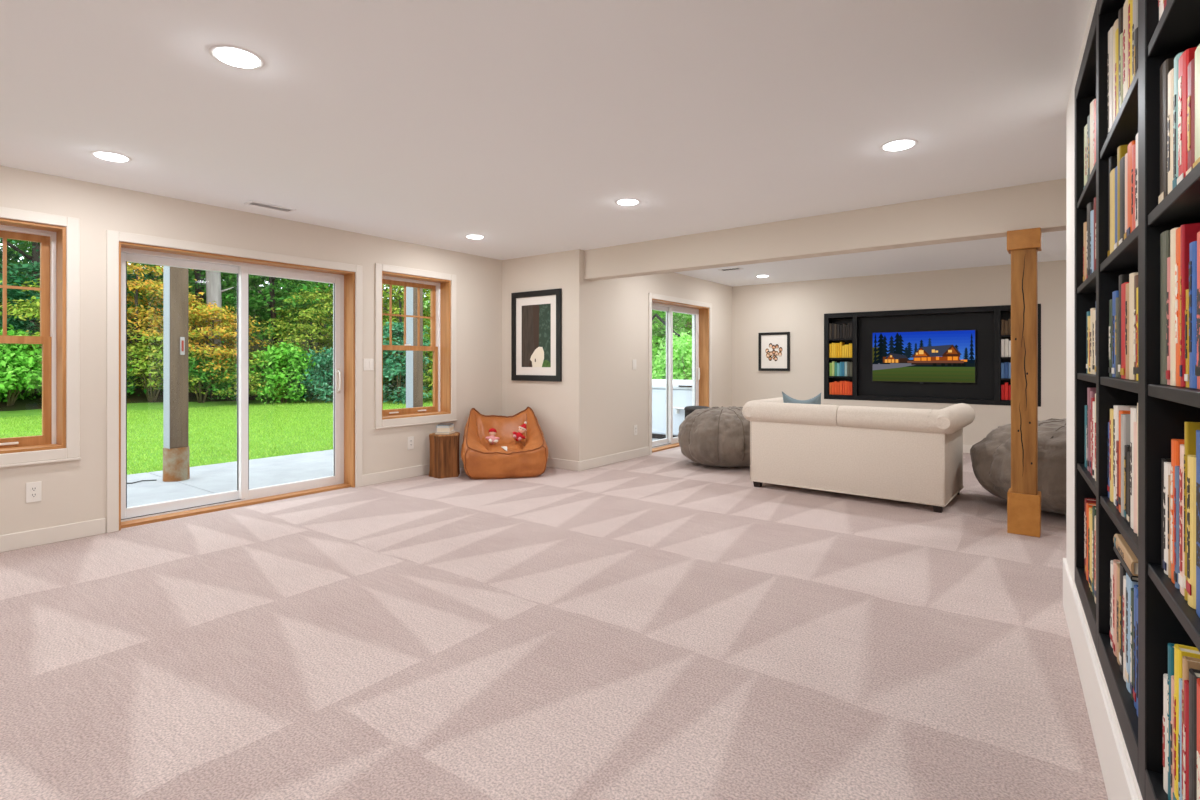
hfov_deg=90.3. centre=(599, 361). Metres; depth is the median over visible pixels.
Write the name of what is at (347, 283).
door
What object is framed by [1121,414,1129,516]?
book
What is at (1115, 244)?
book
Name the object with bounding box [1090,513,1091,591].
book
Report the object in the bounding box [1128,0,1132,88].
book
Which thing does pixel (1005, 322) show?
book
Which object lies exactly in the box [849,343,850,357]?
book
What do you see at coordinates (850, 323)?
book
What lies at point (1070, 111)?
wall
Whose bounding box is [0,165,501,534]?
wall
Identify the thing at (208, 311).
maple
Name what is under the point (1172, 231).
book
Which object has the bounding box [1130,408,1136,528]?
book
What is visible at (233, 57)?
recessed light
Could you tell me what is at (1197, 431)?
book
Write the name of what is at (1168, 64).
book
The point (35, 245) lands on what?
broadleaf tree
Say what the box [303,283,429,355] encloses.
broadleaf tree
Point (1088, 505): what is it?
book
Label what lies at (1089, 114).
book
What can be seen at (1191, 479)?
book
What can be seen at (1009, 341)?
book
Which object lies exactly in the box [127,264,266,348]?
broadleaf tree
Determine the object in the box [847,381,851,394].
book
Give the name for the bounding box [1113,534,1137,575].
book
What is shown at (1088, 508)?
book
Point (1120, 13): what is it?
book
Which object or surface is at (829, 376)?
shelf
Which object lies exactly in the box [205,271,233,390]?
trunk
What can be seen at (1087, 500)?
book
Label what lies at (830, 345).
book
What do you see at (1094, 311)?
book
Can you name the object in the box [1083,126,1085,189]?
book
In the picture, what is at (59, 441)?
window
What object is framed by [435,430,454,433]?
book
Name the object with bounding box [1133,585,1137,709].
book
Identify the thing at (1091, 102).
book
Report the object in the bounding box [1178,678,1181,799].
book
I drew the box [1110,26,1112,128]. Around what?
book
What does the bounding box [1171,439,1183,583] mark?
book
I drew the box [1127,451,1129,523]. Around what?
book
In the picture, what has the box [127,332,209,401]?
shrub
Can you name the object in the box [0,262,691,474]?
ground
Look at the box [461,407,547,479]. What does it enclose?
chair
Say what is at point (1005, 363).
book
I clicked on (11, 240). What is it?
foliage
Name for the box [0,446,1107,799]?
floor
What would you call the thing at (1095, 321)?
book
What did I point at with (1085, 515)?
book
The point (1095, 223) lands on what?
book
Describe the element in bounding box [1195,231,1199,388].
book
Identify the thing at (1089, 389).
book
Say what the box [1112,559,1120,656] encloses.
book
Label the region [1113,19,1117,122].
book
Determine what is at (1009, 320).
book
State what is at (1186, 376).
book
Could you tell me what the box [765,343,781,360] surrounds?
print
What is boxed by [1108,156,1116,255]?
book
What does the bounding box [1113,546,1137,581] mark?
book
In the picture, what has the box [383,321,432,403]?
shrub
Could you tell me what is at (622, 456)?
baseboard
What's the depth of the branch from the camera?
21.43 m
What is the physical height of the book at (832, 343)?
0.222 m
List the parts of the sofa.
panel, arm panel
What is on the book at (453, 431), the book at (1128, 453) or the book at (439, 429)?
the book at (439, 429)
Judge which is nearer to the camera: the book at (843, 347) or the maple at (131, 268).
the book at (843, 347)
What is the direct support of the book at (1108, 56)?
on the bookcase at (1165, 617)
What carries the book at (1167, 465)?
on the bookcase at (1165, 617)
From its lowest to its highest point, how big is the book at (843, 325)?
0.221 m
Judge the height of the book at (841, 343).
0.234 m
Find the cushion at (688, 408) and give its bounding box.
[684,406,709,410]
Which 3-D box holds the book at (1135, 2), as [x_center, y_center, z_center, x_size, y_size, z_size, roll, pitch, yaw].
[1.445,-0.813,1.455,0.221,0.279,0.040,0,0,34]
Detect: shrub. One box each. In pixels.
[0,324,41,405]
[40,355,146,395]
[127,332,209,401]
[151,341,249,402]
[195,349,288,401]
[235,342,315,403]
[291,346,332,402]
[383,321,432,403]
[383,351,400,394]
[423,351,432,394]
[652,331,691,379]
[652,347,659,369]
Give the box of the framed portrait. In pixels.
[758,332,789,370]
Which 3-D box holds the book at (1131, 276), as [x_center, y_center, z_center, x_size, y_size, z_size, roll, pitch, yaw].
[1.458,-0.091,1.481,0.217,0.273,0.052,0,0,34]
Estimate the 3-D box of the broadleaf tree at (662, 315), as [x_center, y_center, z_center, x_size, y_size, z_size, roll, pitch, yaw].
[1.915,-3.587,23.719,5.489,8.520,5.346,0,0,-39]
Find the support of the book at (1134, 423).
on the bookcase at (1165, 617)
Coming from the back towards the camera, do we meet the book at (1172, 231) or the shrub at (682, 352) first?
the shrub at (682, 352)
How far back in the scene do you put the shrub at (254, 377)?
18.68 m
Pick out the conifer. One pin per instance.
(25, 243)
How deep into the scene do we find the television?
8.20 m
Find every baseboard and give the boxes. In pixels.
[0,459,463,552]
[546,457,578,470]
[579,447,648,470]
[963,445,971,452]
[1063,558,1139,799]
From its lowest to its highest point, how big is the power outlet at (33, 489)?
0.130 m
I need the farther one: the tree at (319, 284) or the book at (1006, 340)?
the tree at (319, 284)
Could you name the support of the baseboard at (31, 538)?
attached to the wall at (74, 491)
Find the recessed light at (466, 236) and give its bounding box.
[465,235,484,238]
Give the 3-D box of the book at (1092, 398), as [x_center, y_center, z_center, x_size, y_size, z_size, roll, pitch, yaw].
[1.947,0.280,2.181,0.238,0.291,0.049,0,0,34]
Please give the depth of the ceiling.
2.97 m
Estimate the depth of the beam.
4.90 m
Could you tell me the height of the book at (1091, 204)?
0.299 m
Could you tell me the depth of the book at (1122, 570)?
1.66 m
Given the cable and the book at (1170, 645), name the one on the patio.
the cable
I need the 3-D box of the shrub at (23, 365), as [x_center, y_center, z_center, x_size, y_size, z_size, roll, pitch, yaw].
[-15.140,0.112,15.231,2.758,2.199,2.708,0,0,7]
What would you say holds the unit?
attached to the wall at (798, 308)
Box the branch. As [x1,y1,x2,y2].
[652,313,685,337]
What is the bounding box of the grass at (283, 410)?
[0,394,432,474]
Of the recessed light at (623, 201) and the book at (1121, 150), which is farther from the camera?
the recessed light at (623, 201)
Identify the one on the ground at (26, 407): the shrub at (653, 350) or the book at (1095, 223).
the shrub at (653, 350)
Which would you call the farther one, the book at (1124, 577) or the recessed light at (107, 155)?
the recessed light at (107, 155)
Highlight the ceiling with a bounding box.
[0,0,1091,286]
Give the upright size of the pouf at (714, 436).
0.681 m
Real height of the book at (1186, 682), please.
0.291 m
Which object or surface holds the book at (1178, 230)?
on the bookcase at (1165, 617)
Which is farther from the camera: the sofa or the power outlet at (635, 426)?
the power outlet at (635, 426)
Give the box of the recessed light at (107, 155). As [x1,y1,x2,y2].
[90,151,131,161]
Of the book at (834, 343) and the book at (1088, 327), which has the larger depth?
the book at (834, 343)
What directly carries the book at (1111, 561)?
on the bookcase at (1165, 617)
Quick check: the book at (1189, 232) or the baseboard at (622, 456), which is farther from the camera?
the baseboard at (622, 456)
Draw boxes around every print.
[511,288,561,381]
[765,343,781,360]
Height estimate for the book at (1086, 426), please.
0.237 m
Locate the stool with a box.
[684,406,709,416]
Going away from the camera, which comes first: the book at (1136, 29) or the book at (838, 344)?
the book at (1136, 29)
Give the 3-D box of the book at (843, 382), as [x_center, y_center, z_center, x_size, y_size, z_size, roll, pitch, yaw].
[3.636,0.383,8.867,0.032,0.207,0.150,0,0,36]
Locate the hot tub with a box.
[652,379,691,438]
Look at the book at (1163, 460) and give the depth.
1.23 m
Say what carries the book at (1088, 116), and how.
on the bookcase at (1165, 617)
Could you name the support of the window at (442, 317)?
in the wall at (74, 491)
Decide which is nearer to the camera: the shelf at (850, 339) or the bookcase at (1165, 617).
the bookcase at (1165, 617)
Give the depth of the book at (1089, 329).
2.30 m
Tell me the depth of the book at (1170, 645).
1.18 m
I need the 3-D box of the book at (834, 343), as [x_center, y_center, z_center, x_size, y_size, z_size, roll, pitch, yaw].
[3.532,-0.170,8.939,0.028,0.215,0.150,0,0,36]
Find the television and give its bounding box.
[872,329,975,383]
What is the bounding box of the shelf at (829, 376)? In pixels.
[829,376,851,377]
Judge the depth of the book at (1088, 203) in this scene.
2.37 m
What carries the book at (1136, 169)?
on the bookcase at (1165, 617)
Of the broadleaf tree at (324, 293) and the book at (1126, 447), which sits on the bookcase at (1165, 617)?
the book at (1126, 447)
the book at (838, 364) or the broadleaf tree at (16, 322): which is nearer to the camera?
the book at (838, 364)
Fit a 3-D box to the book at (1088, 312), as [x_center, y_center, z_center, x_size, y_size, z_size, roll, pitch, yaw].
[2.034,-0.077,2.322,0.220,0.246,0.063,0,0,34]
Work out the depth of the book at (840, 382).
8.83 m
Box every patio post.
[163,266,189,481]
[406,287,422,407]
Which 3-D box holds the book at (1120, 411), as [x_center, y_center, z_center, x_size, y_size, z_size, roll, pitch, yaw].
[1.568,0.282,1.634,0.225,0.287,0.046,0,0,34]
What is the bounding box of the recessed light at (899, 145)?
[880,139,917,150]
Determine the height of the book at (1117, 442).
0.195 m
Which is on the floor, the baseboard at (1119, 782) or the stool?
the stool
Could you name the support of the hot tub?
on the patio
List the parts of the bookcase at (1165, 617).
rail, rail, shelf, shelf, shelf, shelf, rail, rail, shelf, shelf, shelf, shelf, rail, shelf, shelf, shelf, shelf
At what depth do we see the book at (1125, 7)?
1.61 m
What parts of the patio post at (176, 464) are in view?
bracket plate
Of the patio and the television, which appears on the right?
the television
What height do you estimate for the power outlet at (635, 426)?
0.125 m
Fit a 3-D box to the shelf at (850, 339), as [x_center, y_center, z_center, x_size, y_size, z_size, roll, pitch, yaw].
[3.607,-0.334,8.893,0.337,0.021,0.203,0,0,36]
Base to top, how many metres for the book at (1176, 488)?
0.228 m
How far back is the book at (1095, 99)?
2.17 m
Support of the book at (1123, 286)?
on the bookcase at (1165, 617)
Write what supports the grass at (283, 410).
on the ground at (26, 407)
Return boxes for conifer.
[0,239,162,327]
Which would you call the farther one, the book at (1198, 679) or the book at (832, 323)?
the book at (832, 323)
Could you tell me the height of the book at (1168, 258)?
0.253 m
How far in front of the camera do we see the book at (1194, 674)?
1.03 m
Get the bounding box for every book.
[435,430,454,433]
[437,426,453,431]
[438,423,452,425]
[829,323,831,338]
[829,344,831,357]
[829,363,831,375]
[831,382,833,394]
[832,323,834,338]
[832,343,833,357]
[832,361,836,375]
[834,324,836,338]
[834,343,835,357]
[834,362,838,375]
[834,381,838,394]
[837,324,840,338]
[837,343,839,357]
[837,363,839,375]
[839,381,841,394]
[840,342,843,357]
[842,324,846,338]
[842,346,844,357]
[842,362,844,375]
[842,381,844,394]
[847,323,849,338]
[847,362,849,375]
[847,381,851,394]
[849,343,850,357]
[850,323,851,337]
[1001,320,1004,334]
[1001,339,1004,356]
[1001,363,1003,377]
[1001,384,1004,399]
[1004,321,1007,334]
[1004,362,1008,377]
[1005,339,1008,356]
[1005,382,1008,399]
[1008,319,1010,334]
[1008,363,1010,377]
[1008,385,1010,399]
[1009,341,1010,356]
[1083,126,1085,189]
[1083,222,1085,281]
[1084,498,1095,573]
[1085,124,1086,182]
[1085,222,1086,279]
[1085,405,1086,467]
[1085,515,1085,570]
[1086,203,1088,278]
[1086,311,1089,372]
[1086,426,1086,459]
[1086,503,1095,580]
[1087,116,1088,180]
[1087,202,1093,276]
[1087,316,1089,373]
[1087,387,1095,471]
[1088,114,1089,175]
[1088,508,1088,582]
[1088,508,1091,586]
[1089,329,1089,371]
[1089,391,1095,472]
[1090,102,1091,173]
[1090,210,1092,274]
[1090,308,1095,373]
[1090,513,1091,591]
[1091,397,1094,475]
[1092,99,1094,168]
[1092,210,1093,272]
[1092,310,1095,374]
[1092,401,1094,478]
[1092,506,1095,596]
[1093,99,1095,164]
[1094,197,1095,269]
[1094,515,1095,602]
[1095,100,1095,162]
[1095,223,1095,258]
[1095,321,1095,371]
[1095,394,1095,480]
[1107,30,1109,135]
[1107,422,1109,497]
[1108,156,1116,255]
[1108,299,1111,376]
[1109,409,1113,501]
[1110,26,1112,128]
[1110,168,1114,253]
[1110,560,1112,647]
[1111,291,1118,376]
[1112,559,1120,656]
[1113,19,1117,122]
[1113,405,1136,505]
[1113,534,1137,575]
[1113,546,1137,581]
[1114,166,1116,249]
[1115,29,1117,117]
[1115,297,1118,377]
[1115,441,1118,509]
[1117,144,1128,246]
[1117,563,1119,664]
[1118,7,1122,111]
[1118,274,1128,377]
[1118,410,1129,512]
[1119,33,1122,106]
[1119,156,1124,244]
[1119,563,1125,673]
[1120,282,1128,378]
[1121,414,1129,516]
[1123,0,1127,99]
[1123,576,1125,681]
[1124,153,1126,238]
[1124,445,1129,520]
[1125,283,1128,378]
[1125,572,1137,692]
[1126,140,1135,236]
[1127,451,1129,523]
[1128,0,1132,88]
[1129,272,1137,379]
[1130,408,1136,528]
[1130,588,1133,700]
[1131,144,1135,230]
[1132,0,1137,77]
[1133,275,1137,379]
[1133,422,1136,533]
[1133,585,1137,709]
[1134,27,1137,75]
[1135,133,1137,226]
[1135,288,1137,380]
[1136,595,1137,715]
[1137,403,1137,535]
[1158,0,1163,19]
[1158,57,1174,203]
[1160,230,1169,384]
[1161,458,1170,569]
[1163,462,1170,574]
[1163,674,1167,793]
[1166,257,1169,384]
[1167,68,1173,193]
[1167,643,1174,799]
[1168,475,1170,577]
[1170,227,1178,385]
[1170,675,1173,799]
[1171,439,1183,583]
[1172,52,1182,189]
[1173,644,1199,799]
[1174,466,1179,588]
[1175,227,1180,386]
[1177,47,1196,184]
[1178,444,1183,595]
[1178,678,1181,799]
[1180,223,1199,386]
[1182,656,1199,799]
[1183,680,1188,799]
[1184,289,1188,387]
[1184,422,1199,600]
[1186,58,1194,174]
[1186,455,1195,608]
[1189,241,1196,388]
[1189,668,1199,799]
[1193,44,1199,167]
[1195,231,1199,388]
[1196,430,1199,617]
[1197,678,1199,799]
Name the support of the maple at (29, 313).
on the ground at (26, 407)
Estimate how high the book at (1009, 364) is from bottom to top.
0.201 m
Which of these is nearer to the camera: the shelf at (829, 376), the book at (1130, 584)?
the book at (1130, 584)
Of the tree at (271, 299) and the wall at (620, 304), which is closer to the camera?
the wall at (620, 304)
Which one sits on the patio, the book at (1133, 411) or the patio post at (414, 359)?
the patio post at (414, 359)
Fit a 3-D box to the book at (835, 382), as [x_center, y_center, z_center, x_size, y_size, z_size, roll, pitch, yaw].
[3.547,0.387,8.935,0.042,0.198,0.150,0,0,36]
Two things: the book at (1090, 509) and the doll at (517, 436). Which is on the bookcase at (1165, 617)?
the book at (1090, 509)
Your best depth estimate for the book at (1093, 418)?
2.19 m
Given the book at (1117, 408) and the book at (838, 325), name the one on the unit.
the book at (838, 325)
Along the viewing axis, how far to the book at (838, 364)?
8.84 m
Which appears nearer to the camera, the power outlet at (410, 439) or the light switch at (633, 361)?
the power outlet at (410, 439)
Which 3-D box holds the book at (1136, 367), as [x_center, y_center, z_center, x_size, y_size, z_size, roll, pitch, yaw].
[1.410,-0.068,1.397,0.233,0.227,0.046,0,0,34]
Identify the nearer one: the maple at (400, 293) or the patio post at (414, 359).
the patio post at (414, 359)
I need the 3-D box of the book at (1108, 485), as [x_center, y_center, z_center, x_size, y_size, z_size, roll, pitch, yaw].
[1.688,0.308,1.815,0.221,0.235,0.052,0,0,34]
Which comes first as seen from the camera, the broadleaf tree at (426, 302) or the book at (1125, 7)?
the book at (1125, 7)
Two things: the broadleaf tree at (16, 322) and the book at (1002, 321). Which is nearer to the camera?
the book at (1002, 321)
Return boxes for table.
[429,432,459,478]
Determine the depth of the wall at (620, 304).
7.39 m
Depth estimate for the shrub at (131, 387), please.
17.06 m
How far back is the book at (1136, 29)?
1.48 m
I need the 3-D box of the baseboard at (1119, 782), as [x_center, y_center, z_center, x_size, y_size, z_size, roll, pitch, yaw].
[1.332,1.083,-0.776,2.614,0.235,7.234,0,0,34]
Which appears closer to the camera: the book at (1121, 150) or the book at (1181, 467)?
the book at (1181, 467)
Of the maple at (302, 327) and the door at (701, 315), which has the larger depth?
the maple at (302, 327)
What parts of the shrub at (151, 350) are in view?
stem, stem, stem, stem, stem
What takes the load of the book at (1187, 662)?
on the bookcase at (1165, 617)
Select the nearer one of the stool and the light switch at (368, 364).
the light switch at (368, 364)
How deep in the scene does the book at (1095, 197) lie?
2.17 m
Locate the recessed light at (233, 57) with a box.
[209,45,264,68]
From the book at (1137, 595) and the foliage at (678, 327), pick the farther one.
the foliage at (678, 327)
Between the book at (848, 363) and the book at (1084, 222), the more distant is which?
the book at (848, 363)
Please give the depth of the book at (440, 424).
6.24 m
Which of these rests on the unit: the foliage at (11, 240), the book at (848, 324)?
the book at (848, 324)
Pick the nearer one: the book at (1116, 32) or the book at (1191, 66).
the book at (1191, 66)
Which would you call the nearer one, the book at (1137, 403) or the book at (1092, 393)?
the book at (1137, 403)
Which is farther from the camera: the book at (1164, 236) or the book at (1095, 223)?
the book at (1095, 223)
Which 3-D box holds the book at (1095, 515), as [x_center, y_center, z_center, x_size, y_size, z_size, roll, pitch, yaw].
[1.867,0.713,2.091,0.207,0.304,0.085,0,0,34]
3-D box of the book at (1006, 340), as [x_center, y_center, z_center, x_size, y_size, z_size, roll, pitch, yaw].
[5.236,-0.179,7.685,0.040,0.233,0.150,0,0,36]
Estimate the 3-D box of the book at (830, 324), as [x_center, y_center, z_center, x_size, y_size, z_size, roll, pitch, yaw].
[3.482,-0.461,8.973,0.033,0.231,0.150,0,0,36]
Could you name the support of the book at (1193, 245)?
on the bookcase at (1165, 617)
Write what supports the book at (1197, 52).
on the bookcase at (1165, 617)
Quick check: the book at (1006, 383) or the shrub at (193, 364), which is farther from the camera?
the shrub at (193, 364)
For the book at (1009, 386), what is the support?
on the unit
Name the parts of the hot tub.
lid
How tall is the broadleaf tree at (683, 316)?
8.973 m
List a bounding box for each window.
[0,207,80,467]
[375,263,456,428]
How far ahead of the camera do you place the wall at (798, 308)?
8.57 m
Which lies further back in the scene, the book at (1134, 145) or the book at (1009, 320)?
the book at (1009, 320)
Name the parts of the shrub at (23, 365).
stem, stem, stem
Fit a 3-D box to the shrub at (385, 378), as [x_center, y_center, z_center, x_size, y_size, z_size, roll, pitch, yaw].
[-8.082,0.416,20.904,2.287,2.127,2.518,0,0,-15]
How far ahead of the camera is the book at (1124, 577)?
1.62 m
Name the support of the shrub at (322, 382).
on the ground at (26, 407)
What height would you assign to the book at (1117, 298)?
0.233 m
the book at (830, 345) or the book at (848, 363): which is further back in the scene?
the book at (830, 345)
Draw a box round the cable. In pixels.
[127,479,156,483]
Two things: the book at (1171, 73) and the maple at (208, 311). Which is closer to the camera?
the book at (1171, 73)
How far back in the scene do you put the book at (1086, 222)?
2.42 m
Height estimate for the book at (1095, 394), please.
0.311 m
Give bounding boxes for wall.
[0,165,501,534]
[502,249,593,460]
[594,272,731,457]
[732,260,1065,444]
[1066,0,1142,799]
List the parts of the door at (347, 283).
casing, fixed panel, head casing, sliding panel, handle, casing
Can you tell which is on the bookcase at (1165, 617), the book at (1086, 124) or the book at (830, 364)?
the book at (1086, 124)
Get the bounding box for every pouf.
[678,406,749,466]
[970,418,1065,514]
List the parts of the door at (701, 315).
casing, fixed panel, frame, head casing, sliding panel, handle, casing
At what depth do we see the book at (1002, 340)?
7.66 m
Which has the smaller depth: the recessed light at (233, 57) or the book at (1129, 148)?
the book at (1129, 148)
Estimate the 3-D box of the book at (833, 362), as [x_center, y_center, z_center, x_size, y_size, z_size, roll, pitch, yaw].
[3.515,0.100,8.950,0.032,0.219,0.150,0,0,36]
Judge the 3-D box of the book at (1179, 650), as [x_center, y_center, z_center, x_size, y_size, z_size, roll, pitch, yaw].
[1.185,0.702,1.067,0.232,0.325,0.036,0,0,34]
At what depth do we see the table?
6.20 m
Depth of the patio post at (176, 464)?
6.63 m
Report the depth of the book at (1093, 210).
2.21 m
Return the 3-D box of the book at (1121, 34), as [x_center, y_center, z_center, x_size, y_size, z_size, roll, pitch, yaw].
[1.547,-0.795,1.615,0.216,0.243,0.031,0,0,34]
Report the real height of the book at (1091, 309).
0.247 m
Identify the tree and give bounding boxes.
[0,238,39,334]
[0,238,160,348]
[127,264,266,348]
[188,269,332,376]
[259,278,332,359]
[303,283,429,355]
[395,286,432,376]
[652,310,691,358]
[652,311,691,346]
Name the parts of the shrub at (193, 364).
stem, stem, stem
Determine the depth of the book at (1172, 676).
1.15 m
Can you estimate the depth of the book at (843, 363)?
8.80 m
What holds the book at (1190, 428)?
on the bookcase at (1165, 617)
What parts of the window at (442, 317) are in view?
casing, sash, sash, sill, head casing, casing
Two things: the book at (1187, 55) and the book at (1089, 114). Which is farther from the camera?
the book at (1089, 114)
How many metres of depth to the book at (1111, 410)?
1.82 m
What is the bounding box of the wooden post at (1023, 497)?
[1007,227,1041,537]
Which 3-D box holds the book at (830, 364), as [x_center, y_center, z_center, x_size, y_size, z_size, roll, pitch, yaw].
[3.486,0.110,8.975,0.038,0.198,0.150,0,0,36]
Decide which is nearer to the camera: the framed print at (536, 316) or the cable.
the cable
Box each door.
[106,230,361,532]
[648,293,711,454]
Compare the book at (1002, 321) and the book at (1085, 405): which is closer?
the book at (1085, 405)
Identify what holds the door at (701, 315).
in the wall at (620, 304)
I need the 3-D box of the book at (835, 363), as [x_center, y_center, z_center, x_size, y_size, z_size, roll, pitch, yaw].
[3.544,0.107,8.931,0.033,0.205,0.150,0,0,36]
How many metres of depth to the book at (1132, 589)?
1.53 m
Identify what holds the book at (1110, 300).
on the bookcase at (1165, 617)
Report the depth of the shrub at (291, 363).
19.30 m
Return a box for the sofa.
[742,397,974,512]
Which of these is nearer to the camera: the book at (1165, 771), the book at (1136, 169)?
the book at (1165, 771)
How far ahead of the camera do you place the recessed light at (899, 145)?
3.39 m
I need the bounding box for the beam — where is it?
[584,178,1065,280]
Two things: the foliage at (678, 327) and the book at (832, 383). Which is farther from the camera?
the foliage at (678, 327)
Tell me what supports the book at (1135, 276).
on the bookcase at (1165, 617)
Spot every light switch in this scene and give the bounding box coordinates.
[363,359,373,370]
[632,360,635,369]
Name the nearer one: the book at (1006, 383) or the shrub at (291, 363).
the book at (1006, 383)
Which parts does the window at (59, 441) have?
sash, sash, sill, head casing, casing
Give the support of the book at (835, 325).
on the unit
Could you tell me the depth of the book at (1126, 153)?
1.61 m
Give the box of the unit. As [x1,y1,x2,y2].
[824,304,1040,406]
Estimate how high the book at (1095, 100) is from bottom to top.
0.267 m
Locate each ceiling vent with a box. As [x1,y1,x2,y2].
[244,200,295,212]
[718,267,742,270]
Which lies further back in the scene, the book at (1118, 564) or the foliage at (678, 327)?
the foliage at (678, 327)
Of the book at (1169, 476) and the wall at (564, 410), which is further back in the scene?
the wall at (564, 410)
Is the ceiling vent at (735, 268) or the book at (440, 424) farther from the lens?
the ceiling vent at (735, 268)
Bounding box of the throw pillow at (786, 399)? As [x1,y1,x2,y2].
[782,392,820,403]
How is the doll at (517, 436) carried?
on the chair
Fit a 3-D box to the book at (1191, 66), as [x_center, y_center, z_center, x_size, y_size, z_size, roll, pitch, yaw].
[1.134,-0.419,0.983,0.239,0.210,0.050,0,0,34]
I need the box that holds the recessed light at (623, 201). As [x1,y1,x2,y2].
[615,198,640,204]
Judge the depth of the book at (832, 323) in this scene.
8.90 m
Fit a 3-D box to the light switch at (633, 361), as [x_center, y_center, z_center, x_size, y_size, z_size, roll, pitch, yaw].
[0.431,0.032,7.453,0.009,0.125,0.085,0,0,36]
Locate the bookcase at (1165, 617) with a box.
[1075,0,1199,799]
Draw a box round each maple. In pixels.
[0,278,41,370]
[127,262,223,389]
[148,301,268,399]
[254,289,332,371]
[383,284,432,386]
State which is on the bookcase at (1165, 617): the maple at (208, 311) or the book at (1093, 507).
the book at (1093, 507)
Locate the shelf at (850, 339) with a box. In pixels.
[829,338,851,340]
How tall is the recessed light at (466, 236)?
0.010 m
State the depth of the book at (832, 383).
8.90 m
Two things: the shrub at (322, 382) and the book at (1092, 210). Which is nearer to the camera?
the book at (1092, 210)
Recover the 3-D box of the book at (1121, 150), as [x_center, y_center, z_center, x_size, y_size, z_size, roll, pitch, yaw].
[1.583,-0.465,1.652,0.231,0.301,0.039,0,0,34]
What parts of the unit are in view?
rail, rail, rail, rail, rail, rail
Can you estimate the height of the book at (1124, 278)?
0.292 m
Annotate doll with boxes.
[486,428,499,443]
[513,422,526,440]
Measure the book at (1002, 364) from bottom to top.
0.199 m
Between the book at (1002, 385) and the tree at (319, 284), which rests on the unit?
the book at (1002, 385)
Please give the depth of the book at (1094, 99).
2.21 m
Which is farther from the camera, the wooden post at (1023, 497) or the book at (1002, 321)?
the book at (1002, 321)
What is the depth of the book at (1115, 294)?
1.78 m
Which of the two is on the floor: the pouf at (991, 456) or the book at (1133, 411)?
the pouf at (991, 456)
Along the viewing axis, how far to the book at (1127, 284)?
1.58 m
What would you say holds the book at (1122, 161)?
on the bookcase at (1165, 617)
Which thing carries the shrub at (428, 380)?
on the ground at (26, 407)
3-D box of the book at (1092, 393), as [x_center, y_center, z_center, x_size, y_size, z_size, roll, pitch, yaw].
[1.984,0.269,2.221,0.250,0.313,0.056,0,0,34]
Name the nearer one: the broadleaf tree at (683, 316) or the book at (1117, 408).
the book at (1117, 408)
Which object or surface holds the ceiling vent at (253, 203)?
in the ceiling
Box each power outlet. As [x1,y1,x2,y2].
[26,481,40,502]
[408,436,413,449]
[634,425,636,434]
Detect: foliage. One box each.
[0,239,429,339]
[652,311,691,336]
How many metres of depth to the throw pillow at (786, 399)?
5.82 m
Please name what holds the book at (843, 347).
on the unit
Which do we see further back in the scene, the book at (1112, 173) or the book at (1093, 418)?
the book at (1093, 418)
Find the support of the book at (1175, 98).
on the bookcase at (1165, 617)
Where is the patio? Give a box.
[127,438,658,506]
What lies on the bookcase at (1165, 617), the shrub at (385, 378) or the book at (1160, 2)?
the book at (1160, 2)
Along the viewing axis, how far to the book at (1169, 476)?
1.18 m
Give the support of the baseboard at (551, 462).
attached to the wall at (564, 410)
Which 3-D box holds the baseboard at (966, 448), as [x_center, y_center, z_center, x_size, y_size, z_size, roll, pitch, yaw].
[5.020,1.146,7.719,7.080,0.108,0.015,0,0,36]
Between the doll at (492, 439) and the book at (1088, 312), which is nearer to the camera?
the book at (1088, 312)

